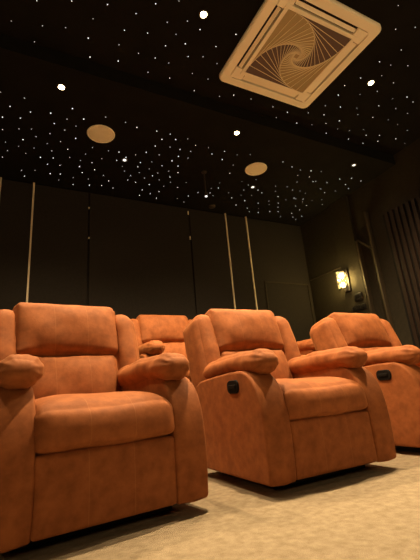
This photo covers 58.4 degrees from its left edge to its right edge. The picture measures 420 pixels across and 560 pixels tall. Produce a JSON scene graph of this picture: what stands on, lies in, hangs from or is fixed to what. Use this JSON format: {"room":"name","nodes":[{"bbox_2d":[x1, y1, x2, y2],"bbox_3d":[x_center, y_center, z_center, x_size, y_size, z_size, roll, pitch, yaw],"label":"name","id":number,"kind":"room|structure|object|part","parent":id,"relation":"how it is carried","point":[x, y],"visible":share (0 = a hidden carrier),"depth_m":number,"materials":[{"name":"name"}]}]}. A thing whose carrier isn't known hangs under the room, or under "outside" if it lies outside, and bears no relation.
{"room":"home theater","nodes":[
{"label":"home theater","id":0,"kind":"room"},
{"bbox_2d":[0,179,295,315],"bbox_3d":[-1.692,0.312,4.929,7.860,3.550,0.120,4,-19,-27],"label":"wall","id":1,"kind":"structure","parent":0,"point":[4,179],"depth_m":5.29,"materials":[{"name":"fabric"}]},
{"bbox_2d":[0,179,32,309],"bbox_3d":[-2.409,0.159,4.515,0.366,3.040,0.030,4,-19,-27],"label":"wall panel","id":2,"kind":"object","parent":1,"relation":"attached to","point":[15,197],"depth_m":4.71,"materials":[{"name":"fabric"}]},
{"bbox_2d":[26,182,34,302],"bbox_3d":[-2.233,0.159,4.598,0.022,3.060,0.037,4,-19,-27],"label":"metal strip","id":3,"kind":"object","parent":1,"relation":"attached to","point":[28,275],"visible":0.56,"depth_m":4.76,"materials":[{"name":"gold metal"}]},
{"bbox_2d":[28,185,87,305],"bbox_3d":[-1.919,0.192,4.763,0.686,3.040,0.030,4,-19,-27],"label":"wall panel","id":4,"kind":"object","parent":1,"relation":"attached to","point":[58,262],"depth_m":4.93,"materials":[{"name":"fabric"}]},
{"bbox_2d":[88,193,195,319],"bbox_3d":[-0.915,0.260,5.270,1.521,3.040,0.030,4,-19,-27],"label":"wall panel","id":5,"kind":"object","parent":1,"relation":"attached to","point":[140,263],"depth_m":5.41,"materials":[{"name":"fabric"}]},
{"bbox_2d":[189,209,233,315],"bbox_3d":[0.074,0.326,5.770,0.651,3.040,0.030,4,-19,-27],"label":"wall panel","id":6,"kind":"object","parent":1,"relation":"attached to","point":[209,246],"depth_m":5.94,"materials":[{"name":"fabric"}]},
{"bbox_2d":[224,213,235,308],"bbox_3d":[0.378,0.334,5.917,0.022,3.060,0.037,4,-19,-27],"label":"metal strip","id":7,"kind":"object","parent":1,"relation":"attached to","point":[224,213],"visible":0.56,"depth_m":6.09,"materials":[{"name":"gold metal"}]},
{"bbox_2d":[226,215,255,309],"bbox_3d":[0.558,0.358,6.014,0.386,3.040,0.030,4,-19,-27],"label":"wall panel","id":8,"kind":"object","parent":1,"relation":"attached to","point":[236,226],"depth_m":6.19,"materials":[{"name":"fabric"}]},
{"bbox_2d":[244,216,257,309],"bbox_3d":[0.743,0.359,6.102,0.022,3.060,0.037,4,-19,-27],"label":"metal strip","id":9,"kind":"object","parent":1,"relation":"attached to","point":[245,217],"visible":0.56,"depth_m":6.28,"materials":[{"name":"gold metal"}]},
{"bbox_2d":[247,218,316,341],"bbox_3d":[1.288,0.408,6.383,1.206,3.040,0.030,4,-19,-27],"label":"wall panel","id":10,"kind":"object","parent":1,"relation":"attached to","point":[277,249],"depth_m":6.52,"materials":[{"name":"fabric"}]},
{"bbox_2d":[264,281,314,323],"bbox_3d":[1.380,0.587,6.343,0.960,1.140,0.017,4,-19,-27],"label":"trim","id":11,"kind":"structure","parent":1,"relation":"attached to","point":[265,282],"depth_m":6.51,"materials":[{"name":"wood"}]},
{"bbox_2d":[130,315,191,382],"bbox_3d":[-0.365,0.847,3.927,0.939,1.129,1.041,4,-19,-27],"label":"recliner","id":12,"kind":"object","parent":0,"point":[155,334],"visible":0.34,"depth_m":4.14,"materials":[{"name":"fabric"}]},
{"bbox_2d":[130,319,142,345],"bbox_3d":[-0.836,0.758,4.074,0.192,0.696,0.420,4,-19,-27],"label":"cushion","id":13,"kind":"object","parent":12,"relation":"on","point":[138,323],"depth_m":4.10,"materials":[{"name":"fabric"}]},
{"bbox_3d":[-0.645,1.025,3.639,0.168,0.573,0.862,4,-19,-27],"label":"armrest","id":14,"kind":"part","parent":12,"relation":"part of","materials":[{"name":"fabric"}]},
{"bbox_2d":[163,342,186,357],"bbox_3d":[-0.468,0.879,4.141,0.596,0.404,0.291,4,-19,-27],"label":"lumbar cushion","id":15,"kind":"object","parent":12,"relation":"on","point":[170,347],"depth_m":4.13,"materials":[{"name":"fabric"}]},
{"bbox_3d":[-0.295,0.937,3.793,0.612,0.252,0.804,4,-19,-27],"label":"seat","id":16,"kind":"part","parent":12,"relation":"part of","materials":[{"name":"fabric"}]},
{"bbox_2d":[0,0,419,154],"bbox_3d":[0.226,-2.810,1.549,7.860,0.120,9.150,4,-19,-27],"label":"ceiling","id":17,"kind":"structure","parent":0,"point":[210,42],"depth_m":3.49,"materials":[{"name":"black paint"}]},
{"bbox_2d":[0,33,395,225],"bbox_3d":[-1.337,-1.637,4.486,7.860,0.150,2.100,4,-19,-27],"label":"ceiling panel","id":18,"kind":"object","parent":17,"relation":"attached to","point":[155,114],"depth_m":4.57,"materials":[{"name":"black paint"}]},
{"bbox_2d":[57,84,65,90],"bbox_3d":[-1.410,-1.829,3.567,0.082,0.006,0.082,4,-19,-27],"label":"recessed light","id":19,"kind":"object","parent":18,"relation":"in","point":[62,87],"visible":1,"depth_m":3.56,"materials":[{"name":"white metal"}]},
{"bbox_2d":[87,125,114,142],"bbox_3d":[-1.227,-1.640,4.234,0.304,0.010,0.304,4,-19,-27],"label":"ceiling speaker","id":20,"kind":"object","parent":18,"relation":"in","point":[97,133],"visible":1,"depth_m":4.22,"materials":[{"name":"beige plastic"}]},
{"bbox_2d":[201,171,207,196],"bbox_3d":[-0.066,-1.293,5.071,0.070,0.377,0.070,4,-19,-27],"label":"sensor","id":21,"kind":"object","parent":18,"relation":"hanging from","point":[202,172],"visible":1,"depth_m":5.07,"materials":[{"name":"brown metal"}]},
{"bbox_3d":[-0.069,-1.320,5.079,0.070,0.320,0.070,4,-19,-27],"label":"stem","id":22,"kind":"part","parent":21,"relation":"part of","materials":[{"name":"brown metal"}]},
{"bbox_2d":[245,162,266,175],"bbox_3d":[0.632,-1.519,5.159,0.304,0.010,0.304,4,-19,-27],"label":"ceiling speaker","id":23,"kind":"object","parent":18,"relation":"in","point":[254,169],"visible":1,"depth_m":5.15,"materials":[{"name":"beige plastic"}]},
{"bbox_2d":[199,10,207,18],"bbox_3d":[-0.054,-2.229,3.158,0.082,0.006,0.082,4,-19,-27],"label":"recessed light","id":24,"kind":"object","parent":17,"relation":"in","point":[203,14],"visible":1,"depth_m":3.15,"materials":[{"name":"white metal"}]},
{"bbox_2d":[219,0,380,107],"bbox_3d":[0.824,-2.153,3.598,1.146,0.040,1.089,4,-19,-27],"label":"air conditioner","id":25,"kind":"object","parent":17,"relation":"attached to","point":[290,52],"visible":1,"depth_m":3.51,"materials":[{"name":"beige plastic"}]},
{"bbox_2d":[246,9,349,92],"bbox_3d":[0.825,-2.140,3.594,0.728,0.001,0.691,4,-19,-27],"label":"grille","id":26,"kind":"object","parent":25,"relation":"attached to","point":[342,39],"depth_m":3.54,"materials":[{"name":"white plastic"}]},
{"bbox_2d":[367,80,374,85],"bbox_3d":[1.728,-2.116,4.037,0.082,0.006,0.082,4,-19,-27],"label":"recessed light","id":27,"kind":"object","parent":17,"relation":"in","point":[371,82],"visible":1,"depth_m":4.03,"materials":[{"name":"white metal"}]},
{"bbox_2d":[0,450,419,559],"bbox_3d":[0.528,0.679,0.485,7.860,0.100,9.150,4,-19,-27],"label":"floor","id":28,"kind":"structure","parent":0,"point":[372,512],"depth_m":1.46,"materials":[{"name":"carpet"}]},
{"bbox_2d":[0,302,207,553],"bbox_3d":[-0.696,0.602,1.997,0.939,1.129,1.041,7,-20,-33],"label":"recliner","id":29,"kind":"object","parent":28,"relation":"on","point":[95,434],"visible":1,"depth_m":1.59,"materials":[{"name":"orange"}]},
{"bbox_2d":[0,309,16,360],"bbox_3d":[-1.178,0.498,2.090,0.192,0.696,0.420,7,-20,-33],"label":"cushion","id":30,"kind":"object","parent":29,"relation":"on","point":[8,318],"depth_m":2.10,"materials":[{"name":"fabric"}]},
{"bbox_3d":[-0.947,0.768,1.676,0.168,0.573,0.862,7,-20,-33],"label":"armrest","id":31,"kind":"part","parent":29,"relation":"part of","materials":[{"name":"fabric"}]},
{"bbox_2d":[32,355,120,398],"bbox_3d":[-0.824,0.632,2.197,0.596,0.404,0.291,7,-20,-33],"label":"lumbar cushion","id":32,"kind":"object","parent":29,"relation":"on","point":[63,374],"depth_m":2.15,"materials":[{"name":"fabric"}]},
{"bbox_3d":[-0.614,0.694,1.870,0.612,0.252,0.804,7,-20,-33],"label":"seat","id":33,"kind":"part","parent":29,"relation":"part of","materials":[{"name":"fabric"}]},
{"bbox_2d":[115,315,139,390],"bbox_3d":[-0.570,0.567,2.491,0.192,0.697,0.423,7,-20,-33],"label":"cushion","id":34,"kind":"object","parent":29,"relation":"on","point":[126,345],"depth_m":2.42,"materials":[{"name":"fabric"}]},
{"bbox_3d":[-0.323,0.840,2.089,0.168,0.573,0.862,7,-20,-33],"label":"armrest","id":35,"kind":"part","parent":29,"relation":"part of","materials":[{"name":"fabric"}]},
{"bbox_2d":[183,309,395,488],"bbox_3d":[0.432,0.674,2.555,0.939,1.129,1.041,4,-19,-27],"label":"recliner","id":36,"kind":"object","parent":28,"relation":"on","point":[275,416],"visible":1,"depth_m":2.15,"materials":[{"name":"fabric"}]},
{"bbox_2d":[183,315,220,387],"bbox_3d":[-0.040,0.585,2.700,0.192,0.696,0.420,4,-19,-27],"label":"cushion","id":37,"kind":"object","parent":36,"relation":"on","point":[202,336],"depth_m":2.66,"materials":[{"name":"fabric"}]},
{"bbox_3d":[0.123,0.611,2.145,0.008,0.022,0.080,4,-19,-27],"label":"lever","id":38,"kind":"part","parent":36,"relation":"part of","materials":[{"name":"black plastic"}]},
{"bbox_3d":[0.139,0.612,2.153,0.029,0.074,0.124,4,-19,-27],"label":"release handle","id":39,"kind":"part","parent":36,"relation":"part of","materials":[{"name":"black plastic"}]},
{"bbox_3d":[0.153,0.852,2.265,0.168,0.573,0.862,4,-19,-27],"label":"armrest","id":40,"kind":"part","parent":36,"relation":"part of","materials":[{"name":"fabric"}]},
{"bbox_2d":[220,349,292,378],"bbox_3d":[0.328,0.706,2.769,0.596,0.404,0.291,4,-19,-27],"label":"lumbar cushion","id":41,"kind":"object","parent":36,"relation":"on","point":[284,370],"depth_m":2.78,"materials":[{"name":"fabric"}]},
{"bbox_2d":[275,316,300,378],"bbox_3d":[0.611,0.629,3.032,0.192,0.697,0.423,4,-19,-27],"label":"cushion","id":42,"kind":"object","parent":36,"relation":"on","point":[289,347],"depth_m":2.94,"materials":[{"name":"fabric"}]},
{"bbox_3d":[0.502,0.764,2.421,0.612,0.252,0.804,4,-19,-27],"label":"seat","id":43,"kind":"part","parent":36,"relation":"part of","materials":[{"name":"fabric"}]},
{"bbox_3d":[0.821,0.898,2.607,0.168,0.573,0.862,4,-19,-27],"label":"armrest","id":44,"kind":"part","parent":36,"relation":"part of","materials":[{"name":"fabric"}]},
{"bbox_2d":[297,339,315,355],"bbox_3d":[0.731,0.920,4.481,0.939,1.129,1.041,4,-19,-27],"label":"recliner","id":45,"kind":"object","parent":28,"relation":"on","point":[305,347],"visible":0.03,"depth_m":4.37,"materials":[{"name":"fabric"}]},
{"bbox_3d":[1.121,1.144,4.530,0.168,0.573,0.862,4,-19,-27],"label":"armrest","id":46,"kind":"part","parent":45,"relation":"part of","materials":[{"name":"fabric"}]},
{"bbox_2d":[310,313,419,452],"bbox_3d":[1.556,0.754,3.139,0.939,1.129,1.041,4,-19,-28],"label":"recliner","id":47,"kind":"object","parent":28,"relation":"on","point":[395,367],"visible":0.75,"depth_m":2.73,"materials":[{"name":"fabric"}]},
{"bbox_2d":[310,317,347,350],"bbox_3d":[1.083,0.664,3.279,0.192,0.696,0.420,4,-19,-28],"label":"cushion","id":48,"kind":"object","parent":47,"relation":"on","point":[330,332],"depth_m":3.30,"materials":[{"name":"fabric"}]},
{"bbox_2d":[358,346,388,350],"bbox_3d":[1.450,0.786,3.352,0.596,0.404,0.291,4,-19,-28],"label":"lumbar cushion","id":49,"kind":"object","parent":47,"relation":"on","point":[365,348],"depth_m":3.36,"materials":[{"name":"fabric"}]},
{"bbox_3d":[1.252,0.690,2.726,0.008,0.022,0.080,4,-19,-28],"label":"lever","id":50,"kind":"part","parent":47,"relation":"part of","materials":[{"name":"black plastic"}]},
{"bbox_3d":[1.268,0.691,2.734,0.029,0.074,0.124,4,-19,-28],"label":"release handle","id":51,"kind":"part","parent":47,"relation":"part of","materials":[{"name":"black plastic"}]},
{"bbox_2d":[380,319,401,346],"bbox_3d":[1.730,0.711,3.618,0.192,0.697,0.423,4,-19,-28],"label":"cushion","id":52,"kind":"object","parent":47,"relation":"on","point":[394,341],"depth_m":3.57,"materials":[{"name":"fabric"}]},
{"bbox_3d":[1.280,0.931,2.846,0.168,0.573,0.862,4,-19,-28],"label":"armrest","id":53,"kind":"part","parent":47,"relation":"part of","materials":[{"name":"fabric"}]},
{"bbox_2d":[300,138,419,345],"bbox_3d":[3.933,-0.822,2.812,0.120,3.550,9.150,4,-19,-27],"label":"wall","id":54,"kind":"structure","parent":0,"point":[400,183],"depth_m":5.62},
{"bbox_2d":[310,267,339,280],"bbox_3d":[1.971,-0.103,6.443,0.020,0.015,0.740,4,-19,-27],"label":"trim","id":55,"kind":"structure","parent":54,"relation":"attached to","point":[338,267],"depth_m":6.42,"materials":[{"name":"brown metal"}]},
{"bbox_2d":[335,269,351,291],"bbox_3d":[2.087,0.005,5.910,0.182,0.360,0.164,4,-19,-27],"label":"wall sconce","id":56,"kind":"object","parent":54,"relation":"attached to","point":[343,275],"visible":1,"depth_m":5.88,"materials":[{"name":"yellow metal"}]},
{"bbox_3d":[2.045,0.002,5.889,0.088,0.280,0.164,4,-19,-27],"label":"lamp shade","id":57,"kind":"part","parent":56,"relation":"part of","materials":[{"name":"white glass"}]},
{"bbox_3d":[2.154,0.010,5.944,0.030,0.360,0.120,4,-19,-27],"label":"plate","id":58,"kind":"part","parent":56,"relation":"part of","materials":[{"name":"brown metal"}]},
{"bbox_2d":[329,195,369,313],"bbox_3d":[2.253,0.142,5.820,0.050,3.060,0.380,4,-19,-27],"label":"wall panel","id":59,"kind":"object","parent":54,"relation":"attached to","point":[340,213],"depth_m":5.97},
{"bbox_2d":[354,292,362,301],"bbox_3d":[2.255,0.258,5.721,0.021,0.110,0.150,4,-19,-27],"label":"switch plate","id":60,"kind":"object","parent":54,"relation":"attached to","point":[358,296],"visible":1,"depth_m":5.71,"materials":[{"name":"black plastic"}]},
{"bbox_2d":[352,303,365,311],"bbox_3d":[2.260,0.420,5.690,0.021,0.079,0.263,4,-19,-27],"label":"switch plate","id":61,"kind":"object","parent":54,"relation":"attached to","point":[361,306],"visible":1,"depth_m":5.68,"materials":[{"name":"black"}]},
{"bbox_2d":[357,240,370,248],"bbox_3d":[2.345,-0.530,5.672,0.036,0.255,0.255,4,-19,-27],"label":"trim","id":62,"kind":"structure","parent":54,"relation":"attached to","point":[359,241],"depth_m":5.67,"materials":[{"name":"brown metal"}]},
{"bbox_2d":[355,240,375,313],"bbox_3d":[2.379,0.463,5.498,0.075,2.240,0.035,4,-19,-27],"label":"trim","id":63,"kind":"structure","parent":54,"relation":"attached to","point":[358,245],"depth_m":5.63,"materials":[{"name":"brown metal"}]},
{"bbox_2d":[363,212,395,332],"bbox_3d":[2.477,0.212,5.339,0.075,2.610,0.030,4,-19,-27],"label":"trim","id":64,"kind":"structure","parent":54,"relation":"attached to","point":[366,214],"depth_m":5.43,"materials":[{"name":"brown metal"}]},
{"bbox_2d":[382,195,419,348],"bbox_3d":[3.113,0.045,4.129,0.050,2.760,2.220,4,-19,-27],"label":"wall panel","id":65,"kind":"object","parent":54,"relation":"attached to","point":[402,223],"visible":1,"depth_m":5.04,"materials":[{"name":"black"}]}
]}

